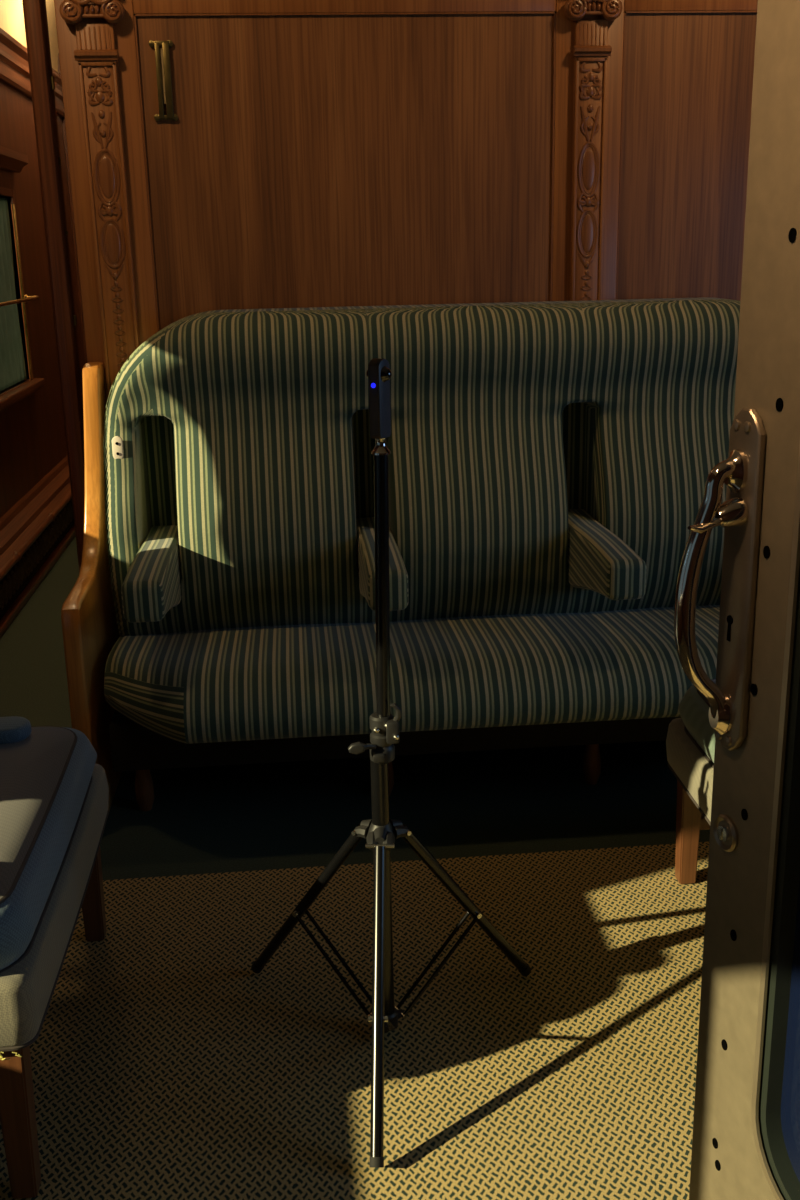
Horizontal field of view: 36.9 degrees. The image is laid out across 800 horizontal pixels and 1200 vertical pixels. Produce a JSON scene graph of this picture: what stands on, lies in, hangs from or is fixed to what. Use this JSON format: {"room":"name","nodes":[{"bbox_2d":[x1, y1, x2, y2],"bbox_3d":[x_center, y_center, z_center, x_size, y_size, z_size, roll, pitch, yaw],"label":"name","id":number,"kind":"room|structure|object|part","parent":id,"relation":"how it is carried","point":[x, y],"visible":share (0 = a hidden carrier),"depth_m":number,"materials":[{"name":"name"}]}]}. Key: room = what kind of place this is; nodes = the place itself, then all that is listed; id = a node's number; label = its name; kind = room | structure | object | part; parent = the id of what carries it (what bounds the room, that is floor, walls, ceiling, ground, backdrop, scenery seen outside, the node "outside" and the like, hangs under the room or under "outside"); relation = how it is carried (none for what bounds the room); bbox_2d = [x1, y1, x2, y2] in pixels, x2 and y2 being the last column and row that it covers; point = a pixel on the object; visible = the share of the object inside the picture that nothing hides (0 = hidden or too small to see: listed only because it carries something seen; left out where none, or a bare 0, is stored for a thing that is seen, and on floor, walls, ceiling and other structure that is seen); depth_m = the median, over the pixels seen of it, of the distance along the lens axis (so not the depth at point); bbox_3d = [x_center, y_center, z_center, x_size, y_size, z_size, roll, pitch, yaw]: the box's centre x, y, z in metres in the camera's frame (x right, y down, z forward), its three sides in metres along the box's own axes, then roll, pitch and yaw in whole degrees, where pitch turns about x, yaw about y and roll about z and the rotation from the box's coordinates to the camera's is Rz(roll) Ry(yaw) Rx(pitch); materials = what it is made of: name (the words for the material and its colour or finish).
{"room":"train carriage","nodes":[
{"label":"train carriage","id":0,"kind":"room"},
{"bbox_2d":[0,80,84,517],"bbox_3d":[-1.571,-0.583,3.131,0.060,2.220,8.600,-3,16,-5],"label":"wall","id":1,"kind":"structure","parent":0,"point":[32,429],"depth_m":5.92,"materials":[{"name":"brown wood"}]},
{"bbox_2d":[0,145,44,410],"bbox_3d":[-1.726,-1.358,5.045,0.125,1.065,1.520,-3,16,-5],"label":"window","id":2,"kind":"structure","parent":1,"relation":"in","point":[10,160],"depth_m":5.54,"materials":[{"name":"brown wood"}]},
{"bbox_2d":[0,197,26,391],"bbox_3d":[-1.751,-1.287,5.062,0.029,0.820,1.192,-3,16,-5],"label":"curtain","id":3,"kind":"object","parent":2,"relation":"hanging from","point":[12,363],"visible":0.98,"depth_m":5.46,"materials":[{"name":"green fabric"}]},
{"bbox_3d":[-1.709,-1.835,4.908,0.070,0.075,1.520,-3,16,-5],"label":"cornice","id":4,"kind":"part","parent":2,"relation":"part of","materials":[{"name":"brown wood"}]},
{"bbox_3d":[-1.693,-0.860,5.162,0.055,0.041,1.460,-3,16,-5],"label":"sill","id":5,"kind":"part","parent":2,"relation":"part of","materials":[{"name":"brown wood"}]},
{"bbox_2d":[58,53,87,363],"bbox_3d":[-0.151,-2.175,7.327,3.720,2.850,0.050,-3,16,-5],"label":"wall","id":6,"kind":"structure","parent":0,"point":[59,71],"depth_m":7.12,"materials":[{"name":"brown wood"}]},
{"bbox_2d":[0,536,709,879],"bbox_3d":[0.250,0.428,3.601,3.850,0.060,8.800,-3,16,-5],"label":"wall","id":7,"kind":"structure","parent":0,"point":[294,814],"depth_m":3.16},
{"bbox_2d":[0,455,74,637],"bbox_3d":[-1.607,-0.147,4.971,0.125,0.348,5.280,-3,16,-5],"label":"rail","id":8,"kind":"object","parent":7,"relation":"on","point":[37,530],"visible":0.87,"depth_m":5.33,"materials":[{"name":"brown wood"}]},
{"bbox_3d":[-1.568,-0.201,4.959,0.044,0.043,5.280,-3,16,-5],"label":"bead rail","id":9,"kind":"part","parent":8,"relation":"part of","materials":[{"name":"brown wood"}]},
{"bbox_2d":[0,499,73,609],"bbox_3d":[-1.591,-0.113,5.028,0.011,0.102,3.247,-3,16,-5],"label":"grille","id":10,"kind":"object","parent":8,"relation":"attached to","point":[20,573],"depth_m":5.30,"materials":[{"name":"wood"}]},
{"bbox_3d":[-1.603,-0.103,4.984,0.015,0.195,5.280,-3,16,-5],"label":"panel","id":11,"kind":"part","parent":8,"relation":"part of","materials":[{"name":"brown wood"}]},
{"bbox_3d":[-1.587,0.002,5.016,0.043,0.035,5.280,-3,16,-5],"label":"foot rail","id":12,"kind":"part","parent":8,"relation":"part of","materials":[{"name":"brown wood"}]},
{"bbox_2d":[0,842,708,1199],"bbox_3d":[0.486,1.086,1.224,3.330,0.006,3.445,-3,16,-5],"label":"rug","id":13,"kind":"object","parent":7,"relation":"on","point":[164,1066],"visible":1,"depth_m":2.20,"materials":[{"name":"beige carpet"}]},
{"bbox_2d":[0,716,108,1198],"bbox_3d":[-0.916,0.546,2.103,0.708,0.594,0.814,-3,16,-5],"label":"lounge chair","id":14,"kind":"object","parent":13,"relation":"on","point":[54,796],"visible":1,"depth_m":1.95,"materials":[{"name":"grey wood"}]},
{"bbox_3d":[-0.583,0.782,1.833,0.048,0.278,0.053,-3,16,-5],"label":"leg","id":15,"kind":"part","parent":14,"relation":"part of","materials":[{"name":"brown wood"}]},
{"bbox_3d":[-0.858,0.356,2.056,0.504,0.018,0.728,-3,16,-5],"label":"panel","id":16,"kind":"part","parent":14,"relation":"part of","materials":[{"name":"fabric"}]},
{"bbox_2d":[0,727,96,969],"bbox_3d":[-0.857,0.406,2.071,0.572,0.113,0.796,-3,16,-5],"label":"seat cushion","id":17,"kind":"object","parent":14,"relation":"on","point":[48,775],"depth_m":2.04,"materials":[{"name":"fabric"}]},
{"bbox_3d":[-0.879,0.502,2.097,0.632,0.125,0.808,-3,16,-5],"label":"seat","id":18,"kind":"part","parent":14,"relation":"part of","materials":[{"name":"grey fabric"}]},
{"bbox_3d":[-0.648,0.583,2.514,0.048,0.278,0.048,-3,16,-5],"label":"leg","id":19,"kind":"part","parent":14,"relation":"part of","materials":[{"name":"brown wood"}]},
{"bbox_2d":[251,455,530,1167],"bbox_3d":[-0.008,0.298,2.007,0.553,1.072,0.588,-3,16,-5],"label":"tripod stand","id":20,"kind":"object","parent":13,"relation":"on","point":[380,832],"visible":1,"depth_m":2.06,"materials":[{"name":"black metal"}]},
{"bbox_3d":[-0.174,0.568,2.266,0.291,0.390,0.021,11,20,35],"label":"leg","id":21,"kind":"part","parent":20,"relation":"part of","materials":[{"name":"black metal"}]},
{"bbox_3d":[-0.064,0.250,2.032,0.050,0.022,0.016,-6,17,-16],"label":"wing knob","id":22,"kind":"part","parent":20,"relation":"part of","materials":[{"name":"silver metal"}]},
{"bbox_3d":[-0.035,0.650,1.976,0.021,0.391,0.321,-1,16,2],"label":"leg","id":23,"kind":"part","parent":20,"relation":"part of","materials":[{"name":"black metal"}]},
{"bbox_2d":[366,358,391,455],"bbox_3d":[-0.032,-0.306,1.901,0.038,0.151,0.037,-6,17,-16],"label":"camera","id":24,"kind":"object","parent":20,"relation":"on","point":[378,373],"visible":1,"depth_m":1.89,"materials":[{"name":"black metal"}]},
{"bbox_3d":[-0.007,0.191,2.030,0.020,0.039,0.015,-3,16,-5],"label":"lever","id":25,"kind":"part","parent":20,"relation":"part of","materials":[{"name":"black plastic"}]},
{"bbox_3d":[0.123,0.566,2.250,0.286,0.390,0.021,-11,19,-29],"label":"leg","id":26,"kind":"part","parent":20,"relation":"part of","materials":[{"name":"black metal"}]},
{"bbox_2d":[666,679,715,883],"bbox_3d":[0.971,0.438,2.329,0.708,0.594,0.808,-3,16,-5],"label":"lounge chair","id":27,"kind":"object","parent":13,"relation":"on","point":[690,740],"visible":0.36,"depth_m":2.55,"materials":[{"name":"brown wood"}]},
{"bbox_3d":[0.645,0.504,2.688,0.048,0.278,0.048,-3,16,-5],"label":"leg","id":28,"kind":"part","parent":27,"relation":"part of","materials":[{"name":"brown wood"}]},
{"bbox_3d":[0.933,0.399,2.314,0.632,0.125,0.808,-3,16,-5],"label":"seat","id":29,"kind":"part","parent":27,"relation":"part of","materials":[{"name":"beige fabric"}]},
{"bbox_2d":[678,685,715,763],"bbox_3d":[0.906,0.305,2.284,0.572,0.113,0.796,-3,16,-5],"label":"seat cushion","id":30,"kind":"object","parent":27,"relation":"on","point":[696,735],"depth_m":2.48,"materials":[{"name":"grey fabric"}]},
{"bbox_2d":[674,0,799,1199],"bbox_3d":[0.431,0.141,0.850,0.105,2.008,0.728,-7,17,-19],"label":"door","id":31,"kind":"structure","parent":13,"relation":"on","point":[746,1137],"depth_m":1.13,"materials":[{"name":"metal"}]},
{"bbox_3d":[0.291,-0.002,1.136,0.064,0.282,0.028,-3,16,-5],"label":"pull handle","id":32,"kind":"part","parent":31,"relation":"part of","materials":[{"name":"gold metal"}]},
{"bbox_3d":[0.319,-0.014,1.132,0.009,0.333,0.047,-7,17,-19],"label":"handle plate","id":33,"kind":"part","parent":31,"relation":"part of","materials":[{"name":"brown metal"}]},
{"bbox_3d":[0.438,0.024,0.817,0.004,1.331,0.530,-7,17,-19],"label":"window trim","id":34,"kind":"part","parent":31,"relation":"part of","materials":[{"name":"metal"}]},
{"bbox_3d":[0.462,0.021,0.825,0.005,1.305,0.504,-7,17,-19],"label":"pane","id":35,"kind":"part","parent":31,"relation":"part of","materials":[{"name":"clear glass"}]},
{"bbox_2d":[61,297,739,814],"bbox_3d":[0.225,-0.100,3.069,2.094,1.252,0.694,-3,16,-5],"label":"sofa","id":36,"kind":"object","parent":7,"relation":"on","point":[550,463],"visible":0.86,"depth_m":3.07,"materials":[{"name":"green fabric"}]},
{"bbox_3d":[-0.787,-0.016,3.082,0.075,1.126,0.530,-3,16,-5],"label":"panel","id":37,"kind":"part","parent":36,"relation":"part of","materials":[{"name":"brown wood"}]},
{"bbox_3d":[-0.605,-0.042,2.987,0.093,0.178,0.605,-3,16,-5],"label":"armrest","id":38,"kind":"part","parent":36,"relation":"part of","materials":[{"name":"fabric"}]},
{"bbox_3d":[-0.052,-0.067,3.033,0.093,0.178,0.605,-3,16,-5],"label":"armrest","id":39,"kind":"part","parent":36,"relation":"part of","materials":[{"name":"fabric"}]},
{"bbox_3d":[0.224,0.258,3.277,1.934,0.130,0.480,-3,16,-5],"label":"frame","id":40,"kind":"part","parent":36,"relation":"part of","materials":[{"name":"brown wood"}]},
{"bbox_3d":[0.202,-0.346,3.201,1.934,0.852,0.300,-3,16,-5],"label":"backrest","id":41,"kind":"part","parent":36,"relation":"part of","materials":[{"name":"fabric"}]},
{"bbox_3d":[0.502,-0.093,3.078,0.093,0.178,0.605,-3,16,-5],"label":"armrest","id":42,"kind":"part","parent":36,"relation":"part of","materials":[{"name":"fabric"}]},
{"bbox_2d":[54,0,757,635],"bbox_3d":[0.601,-0.985,3.220,2.885,2.850,0.095,-3,16,-5],"label":"wall","id":43,"kind":"structure","parent":0,"point":[317,153],"depth_m":3.12,"materials":[{"name":"brown wood"}]},
{"bbox_2d":[22,0,84,571],"bbox_3d":[-0.891,-0.925,3.127,0.054,2.850,0.063,-3,16,-5],"label":"trim","id":44,"kind":"structure","parent":43,"relation":"attached to","point":[42,82],"depth_m":3.11,"materials":[{"name":"brown wood"}]},
{"bbox_2d":[59,0,139,396],"bbox_3d":[-0.730,-0.524,3.195,0.155,2.035,0.049,-3,16,-5],"label":"pilaster","id":45,"kind":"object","parent":43,"relation":"attached to","point":[96,54],"depth_m":3.04,"materials":[{"name":"brown wood"}]},
{"bbox_3d":[-0.748,-1.342,2.953,0.104,0.026,0.018,-3,16,-5],"label":"neck moulding","id":46,"kind":"part","parent":45,"relation":"part of","materials":[{"name":"brown wood"}]},
{"bbox_3d":[-0.738,-0.872,3.098,0.092,0.958,0.006,-3,16,-5],"label":"shaft frame","id":47,"kind":"part","parent":45,"relation":"part of","materials":[{"name":"brown wood"}]},
{"bbox_2d":[149,40,177,120],"bbox_3d":[-0.593,-1.302,3.008,0.060,0.187,0.014,-3,16,-5],"label":"handle","id":48,"kind":"object","parent":43,"relation":"attached to","point":[162,55],"visible":1,"depth_m":3.00,"materials":[{"name":"gold metal"}]},
{"bbox_3d":[-0.595,-1.384,2.986,0.060,0.016,0.010,-3,16,-5],"label":"rail","id":49,"kind":"part","parent":48,"relation":"part of","materials":[{"name":"gold metal"}]},
{"bbox_3d":[-0.592,-1.220,3.034,0.060,0.016,0.010,-3,16,-5],"label":"rail","id":50,"kind":"part","parent":48,"relation":"part of","materials":[{"name":"gold metal"}]},
{"bbox_2d":[564,0,621,300],"bbox_3d":[0.508,-0.581,3.297,0.146,2.035,0.049,-3,16,-5],"label":"pilaster","id":51,"kind":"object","parent":43,"relation":"attached to","point":[591,51],"depth_m":3.12,"materials":[{"name":"brown wood"}]},
{"bbox_3d":[0.500,-0.929,3.200,0.083,0.958,0.006,-3,16,-5],"label":"shaft frame","id":52,"kind":"part","parent":51,"relation":"part of","materials":[{"name":"brown wood"}]},
{"bbox_3d":[0.490,-1.399,3.055,0.095,0.026,0.018,-3,16,-5],"label":"neck moulding","id":53,"kind":"part","parent":51,"relation":"part of","materials":[{"name":"brown wood"}]},
{"bbox_3d":[-1.600,-1.950,2.730,0.060,0.630,8.600,-3,16,-5],"label":"wall","id":54,"kind":"structure","parent":0,"visible":0},
{"bbox_2d":[0,0,58,71],"bbox_3d":[-1.358,-2.048,2.725,0.470,0.450,8.600,-3,16,-5],"label":"ceiling","id":55,"kind":"structure","parent":54,"relation":"attached to","point":[11,11],"depth_m":5.87,"materials":[{"name":"beige paint"}]},
{"bbox_2d":[0,28,64,116],"bbox_3d":[-1.541,-1.694,2.810,0.048,0.200,8.600,-3,16,-5],"label":"trim","id":56,"kind":"structure","parent":54,"relation":"attached to","point":[14,66],"depth_m":5.70,"materials":[{"name":"brown wood"}]}
]}

